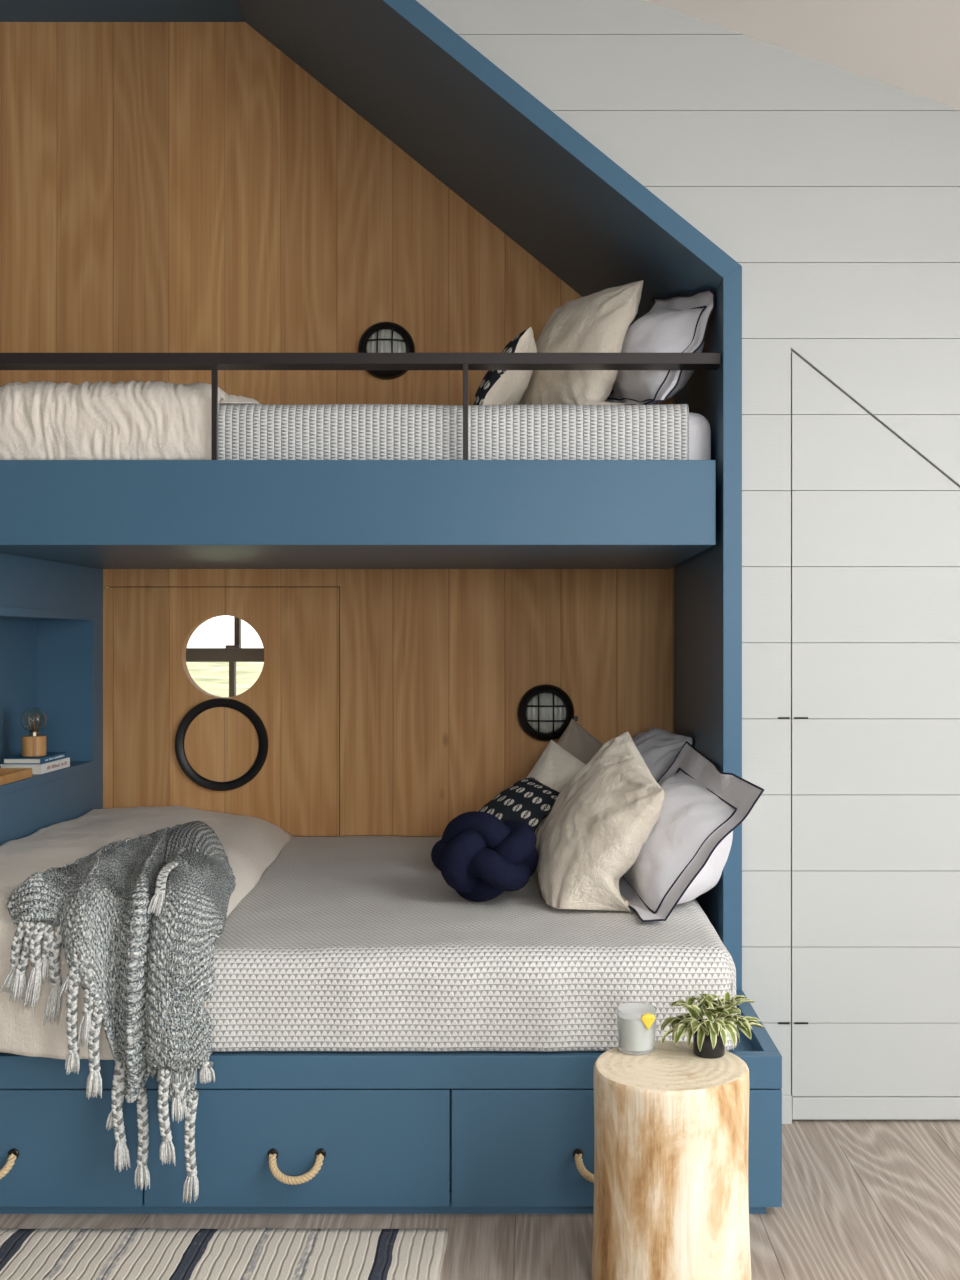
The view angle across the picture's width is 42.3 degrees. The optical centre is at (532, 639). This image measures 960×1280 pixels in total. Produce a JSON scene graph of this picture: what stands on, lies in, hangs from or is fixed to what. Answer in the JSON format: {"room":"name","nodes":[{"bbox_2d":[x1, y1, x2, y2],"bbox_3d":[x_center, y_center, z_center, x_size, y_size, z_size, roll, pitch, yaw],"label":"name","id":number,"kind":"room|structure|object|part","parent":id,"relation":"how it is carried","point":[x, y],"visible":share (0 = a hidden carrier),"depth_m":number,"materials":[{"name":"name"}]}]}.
{"room":"bedroom","nodes":[
{"label":"bedroom","id":0,"kind":"room"},
{"bbox_2d":[0,22,673,835],"bbox_3d":[-0.854,-0.535,3.902,2.653,2.910,0.030,0,0,0],"label":"wall","id":1,"kind":"structure","parent":0,"point":[166,187],"depth_m":3.89,"materials":[{"name":"brown wood"}]},
{"bbox_2d":[104,587,339,835],"bbox_3d":[-0.978,0.302,3.906,0.839,1.035,0.081,0,0,0],"label":"wall panel","id":2,"kind":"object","parent":1,"relation":"in","point":[269,751],"depth_m":3.89,"materials":[{"name":"brown wood"}]},
{"bbox_2d":[358,322,414,379],"bbox_3d":[-0.452,-0.905,3.852,0.188,0.177,0.067,0,0,0],"label":"wall light","id":3,"kind":"object","parent":1,"relation":"attached to","point":[381,337],"visible":0.7,"depth_m":3.85,"materials":[{"name":"black metal"}]},
{"bbox_2d":[518,684,577,740],"bbox_3d":[0.046,0.227,3.852,0.188,0.177,0.067,0,0,0],"label":"wall light","id":4,"kind":"object","parent":1,"relation":"attached to","point":[545,711],"visible":0.98,"depth_m":3.85,"materials":[{"name":"black metal"}]},
{"bbox_2d":[0,1120,959,1279],"bbox_3d":[-0.425,1.155,0.250,6.150,0.050,5.500,0,0,0],"label":"floor","id":5,"kind":"structure","parent":0,"point":[862,1199],"depth_m":2.41,"materials":[{"name":"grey wood"}]},
{"bbox_2d":[0,1228,447,1279],"bbox_3d":[-0.956,1.127,1.633,1.591,0.012,1.472,0,0,0],"label":"rug","id":6,"kind":"object","parent":5,"relation":"on","point":[57,1253],"visible":1,"depth_m":2.26,"materials":[{"name":"beige fabric"}]},
{"bbox_2d":[0,0,781,1213],"bbox_3d":[-0.852,-0.427,3.133,2.677,3.115,1.509,0,0,0],"label":"bunk bed","id":7,"kind":"object","parent":5,"relation":"on","point":[277,1132],"visible":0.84,"depth_m":2.90,"materials":[{"name":"blue paint"}]},
{"bbox_3d":[-1.062,1.025,2.400,0.108,0.050,0.044,0,0,0],"label":"rope handle","id":8,"kind":"part","parent":7,"relation":"part of","materials":[{"name":"fabric"}]},
{"bbox_2d":[0,768,31,784],"bbox_3d":[-1.419,0.358,3.182,0.133,0.024,0.323,0,0,0],"label":"tray","id":9,"kind":"object","parent":7,"relation":"on","point":[7,775],"visible":1,"depth_m":3.28,"materials":[{"name":"brown wood"}]},
{"bbox_2d":[0,757,69,773],"bbox_3d":[-1.410,0.356,3.510,0.117,0.027,0.210,0,0,0],"label":"book","id":10,"kind":"object","parent":7,"relation":"on","point":[51,766],"visible":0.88,"depth_m":3.43,"materials":[{"name":"white paper"}]},
{"bbox_2d":[3,752,66,763],"bbox_3d":[-1.409,0.334,3.509,0.107,0.016,0.193,0,0,0],"label":"book","id":11,"kind":"object","parent":10,"relation":"on","point":[50,756],"visible":0.94,"depth_m":3.43,"materials":[{"name":"blue paper"}]},
{"bbox_2d":[21,707,46,756],"bbox_3d":[-1.402,0.257,3.478,0.070,0.137,0.070,0,0,0],"label":"table lamp","id":12,"kind":"object","parent":11,"relation":"on","point":[33,719],"visible":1,"depth_m":3.45,"materials":[{"name":"brown wood"}]},
{"bbox_2d":[29,732,38,735],"bbox_3d":[-1.402,0.267,3.478,0.025,0.018,0.025,0,0,0],"label":"socket","id":13,"kind":"object","parent":12,"relation":"attached to","point":[30,733],"depth_m":3.47,"materials":[{"name":"gold metal"}]},
{"bbox_3d":[-1.402,0.224,3.478,0.070,0.071,0.070,0,0,0],"label":"bulb","id":14,"kind":"part","parent":12,"relation":"part of","materials":[{"name":"clear glass"}]},
{"bbox_3d":[-1.348,0.154,3.390,0.004,0.479,0.848,0,0,0],"label":"niche trim","id":15,"kind":"part","parent":7,"relation":"part of","materials":[{"name":"blue paint"}]},
{"bbox_3d":[-1.450,0.449,3.385,0.200,1.342,1.004,0,0,0],"label":"niche panel","id":16,"kind":"part","parent":7,"relation":"part of","materials":[{"name":"blue paint"}]},
{"bbox_3d":[-1.063,0.995,2.432,0.598,0.229,0.021,0,0,0],"label":"drawer","id":17,"kind":"part","parent":7,"relation":"part of","materials":[{"name":"blue paint"}]},
{"bbox_3d":[-1.535,-1.962,3.385,1.310,0.045,1.004,0,0,0],"label":"panel","id":18,"kind":"part","parent":7,"relation":"part of","materials":[{"name":"blue paint"}]},
{"bbox_3d":[-0.461,1.025,2.400,0.108,0.050,0.044,0,0,0],"label":"rope handle","id":19,"kind":"part","parent":7,"relation":"part of","materials":[{"name":"fabric"}]},
{"bbox_3d":[-0.462,0.995,2.432,0.597,0.229,0.021,0,0,0],"label":"drawer","id":20,"kind":"part","parent":7,"relation":"part of","materials":[{"name":"blue paint"}]},
{"bbox_3d":[-0.862,-0.301,3.406,2.577,0.157,0.962,0,0,0],"label":"deck panel","id":21,"kind":"part","parent":7,"relation":"part of","materials":[{"name":"blue paint"}]},
{"bbox_3d":[-0.855,-0.661,2.940,2.591,0.026,0.070,0,0,0],"label":"guard rail","id":22,"kind":"part","parent":7,"relation":"part of","materials":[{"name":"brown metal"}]},
{"bbox_3d":[-0.567,0.846,3.154,2.107,0.064,1.467,0,0,0],"label":"platform frame","id":23,"kind":"part","parent":7,"relation":"part of","materials":[{"name":"blue paint"}]},
{"bbox_3d":[-0.208,-1.414,3.385,1.389,1.141,1.004,0,0,0],"label":"sloped panel","id":24,"kind":"part","parent":7,"relation":"part of","materials":[{"name":"blue paint"}]},
{"bbox_3d":[0.135,1.025,2.400,0.108,0.050,0.044,0,0,0],"label":"rope handle","id":25,"kind":"part","parent":7,"relation":"part of","materials":[{"name":"fabric"}]},
{"bbox_3d":[0.132,0.995,2.432,0.581,0.229,0.021,0,0,0],"label":"drawer","id":26,"kind":"part","parent":7,"relation":"part of","materials":[{"name":"blue paint"}]},
{"bbox_2d":[689,413,710,459],"bbox_3d":[-0.854,-0.467,3.422,2.572,0.170,0.919,0,0,0],"label":"mattress","id":27,"kind":"object","parent":7,"relation":"on","point":[699,426],"visible":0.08,"depth_m":2.97,"materials":[{"name":"white fabric"}]},
{"bbox_2d":[0,380,259,459],"bbox_3d":[-1.004,-0.529,3.329,0.657,0.215,0.805,0,0,0],"label":"duvet","id":28,"kind":"object","parent":27,"relation":"on","point":[43,420],"visible":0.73,"depth_m":2.93,"materials":[{"name":"fabric"}]},
{"bbox_2d":[218,404,688,459],"bbox_3d":[-0.883,-0.483,3.411,2.510,0.179,0.932,0,0,0],"label":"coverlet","id":29,"kind":"object","parent":27,"relation":"on","point":[245,431],"visible":0.61,"depth_m":2.95,"materials":[{"name":"white fabric"}]},
{"bbox_2d":[474,327,536,404],"bbox_3d":[-0.071,-0.683,3.240,0.164,0.217,0.316,0,0,0],"label":"cushion","id":30,"kind":"object","parent":29,"relation":"on","point":[497,387],"visible":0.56,"depth_m":3.10,"materials":[{"name":"beige fabric"}]},
{"bbox_2d":[518,280,642,404],"bbox_3d":[0.132,-0.753,3.247,0.284,0.357,0.410,0,0,-19],"label":"pillow","id":31,"kind":"object","parent":29,"relation":"on","point":[598,322],"visible":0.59,"depth_m":3.11,"materials":[{"name":"beige fabric"}]},
{"bbox_2d":[605,289,714,404],"bbox_3d":[0.309,-0.750,3.179,0.206,0.355,0.440,0,0,-11],"label":"pillow","id":32,"kind":"object","parent":29,"relation":"on","point":[677,323],"visible":0.84,"depth_m":3.04,"materials":[{"name":"white fabric"}]},
{"bbox_3d":[0.465,0.125,3.385,0.044,1.990,1.004,0,0,0],"label":"panel","id":33,"kind":"part","parent":7,"relation":"part of","materials":[{"name":"blue paint"}]},
{"bbox_3d":[0.454,0.995,2.652,0.066,0.229,0.462,0,0,0],"label":"panel","id":34,"kind":"part","parent":7,"relation":"part of","materials":[{"name":"blue paint"}]},
{"bbox_3d":[-0.473,0.738,3.169,1.735,0.219,1.427,0,0,0],"label":"mattress","id":35,"kind":"object","parent":7,"relation":"on","visible":0},
{"bbox_2d":[205,835,736,1050],"bbox_3d":[-0.446,0.711,3.155,1.708,0.202,1.453,0,0,0],"label":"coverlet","id":36,"kind":"object","parent":35,"relation":"on","point":[348,942],"visible":0.51,"depth_m":2.44,"materials":[{"name":"white fabric"}]},
{"bbox_2d":[0,806,291,1059],"bbox_3d":[-0.990,0.659,3.129,0.706,0.311,1.492,0,0,0],"label":"duvet","id":37,"kind":"object","parent":36,"relation":"on","point":[251,844],"visible":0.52,"depth_m":3.01,"materials":[{"name":"fabric"}]},
{"bbox_2d":[0,821,235,1202],"bbox_3d":[-0.828,0.768,2.897,0.440,0.608,1.153,0,0,0],"label":"knitted throw","id":38,"kind":"object","parent":37,"relation":"on","point":[139,921],"visible":1,"depth_m":2.36,"materials":[{"name":"grey fabric"}]},
{"bbox_2d":[431,811,537,901],"bbox_3d":[-0.114,0.506,2.906,0.253,0.214,0.237,0,0,0],"label":"cushion","id":39,"kind":"object","parent":36,"relation":"on","point":[481,856],"visible":1,"depth_m":2.83,"materials":[{"name":"blue fabric"}]},
{"bbox_2d":[478,777,559,835],"bbox_3d":[-0.021,0.461,3.181,0.305,0.192,0.244,0,0,-29],"label":"cushion","id":40,"kind":"object","parent":36,"relation":"on","point":[530,801],"visible":0.36,"depth_m":3.12,"materials":[{"name":"black fabric"}]},
{"bbox_2d":[527,739,585,791],"bbox_3d":[0.082,0.444,3.334,0.424,0.340,0.220,0,0,0],"label":"pillow","id":41,"kind":"object","parent":36,"relation":"on","point":[556,766],"visible":0.21,"depth_m":3.32,"materials":[{"name":"beige fabric"}]},
{"bbox_2d":[557,719,602,763],"bbox_3d":[0.158,0.418,3.610,0.452,0.371,0.198,0,0,-12],"label":"pillow","id":42,"kind":"object","parent":36,"relation":"on","point":[575,739],"visible":0.12,"depth_m":3.62,"materials":[{"name":"beige fabric"}]},
{"bbox_2d":[536,732,664,912],"bbox_3d":[0.147,0.421,2.929,0.298,0.386,0.430,0,0,0],"label":"pillow","id":43,"kind":"object","parent":36,"relation":"on","point":[597,827],"visible":0.98,"depth_m":2.79,"materials":[{"name":"beige fabric"}]},
{"bbox_2d":[632,727,691,781],"bbox_3d":[0.282,0.423,3.502,0.321,0.334,0.477,0,0,-9],"label":"pillow","id":44,"kind":"object","parent":36,"relation":"on","point":[658,748],"visible":0.28,"depth_m":3.42,"materials":[{"name":"white fabric"}]},
{"bbox_2d":[619,741,763,921],"bbox_3d":[0.320,0.436,2.954,0.265,0.342,0.632,0,0,-9],"label":"pillow","id":45,"kind":"object","parent":36,"relation":"on","point":[685,854],"visible":0.73,"depth_m":2.78,"materials":[{"name":"white fabric"}]},
{"bbox_2d":[592,1041,750,1279],"bbox_3d":[0.239,0.933,2.150,0.276,0.394,0.271,0,0,0],"label":"table","id":46,"kind":"object","parent":5,"relation":"on","point":[671,1123],"visible":0.94,"depth_m":2.04,"materials":[{"name":"beige wood"}]},
{"bbox_2d":[616,1002,656,1054],"bbox_3d":[0.186,0.698,2.221,0.072,0.075,0.074,0,0,0],"label":"drinking glass","id":47,"kind":"object","parent":46,"relation":"on","point":[636,1022],"visible":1,"depth_m":2.19,"materials":[{"name":"white"}]},
{"bbox_2d":[660,992,763,1058],"bbox_3d":[0.312,0.683,2.214,0.181,0.106,0.163,0,0,-43],"label":"potted plant","id":48,"kind":"object","parent":46,"relation":"on","point":[709,1035],"visible":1,"depth_m":2.18,"materials":[{"name":"green plant"}]},
{"bbox_3d":[0.314,0.669,2.199,0.122,0.054,0.113,0,0,0],"label":"stem","id":49,"kind":"part","parent":48,"relation":"part of","materials":[{"name":"green plant"}]},
{"bbox_3d":[0.313,0.709,2.202,0.056,0.053,0.056,0,0,0],"label":"pot","id":50,"kind":"part","parent":48,"relation":"part of","materials":[{"name":"black ceramic"}]},
{"bbox_2d":[416,0,959,1119],"bbox_3d":[-0.425,-0.589,2.918,5.950,3.439,0.036,0,0,0],"label":"wall","id":51,"kind":"structure","parent":0,"point":[834,191],"depth_m":2.90,"materials":[{"name":"white paint"}]},
{"bbox_2d":[782,1094,791,1123],"bbox_3d":[0.546,1.097,2.894,0.117,0.066,0.012,0,0,0],"label":"baseboard","id":52,"kind":"structure","parent":51,"relation":"attached to","point":[786,1098],"depth_m":2.89,"materials":[{"name":"white paint"}]},
{"bbox_2d":[777,352,959,1118],"bbox_3d":[1.437,0.223,2.906,1.726,1.797,0.018,0,0,0],"label":"door","id":53,"kind":"structure","parent":51,"relation":"in","point":[875,526],"depth_m":2.90,"materials":[{"name":"white paint"}]},
{"bbox_2d":[645,0,959,108],"bbox_3d":[-0.425,-1.350,0.200,6.150,1.360,5.400,0,0,0],"label":"ceiling","id":54,"kind":"structure","parent":0,"point":[913,46],"depth_m":2.77,"materials":[{"name":"white paint"}]},
{"bbox_3d":[-1.150,0.020,4.404,1.800,2.300,0.933,0,0,0],"label":"wall","id":55,"kind":"structure","parent":0,"visible":0},
{"bbox_2d":[186,615,263,696],"bbox_3d":[-1.170,0.070,4.779,1.100,1.200,0.082,0,0,0],"label":"window","id":56,"kind":"structure","parent":55,"relation":"in","point":[225,654],"depth_m":4.79,"materials":[{"name":"clear glass"}]}
]}

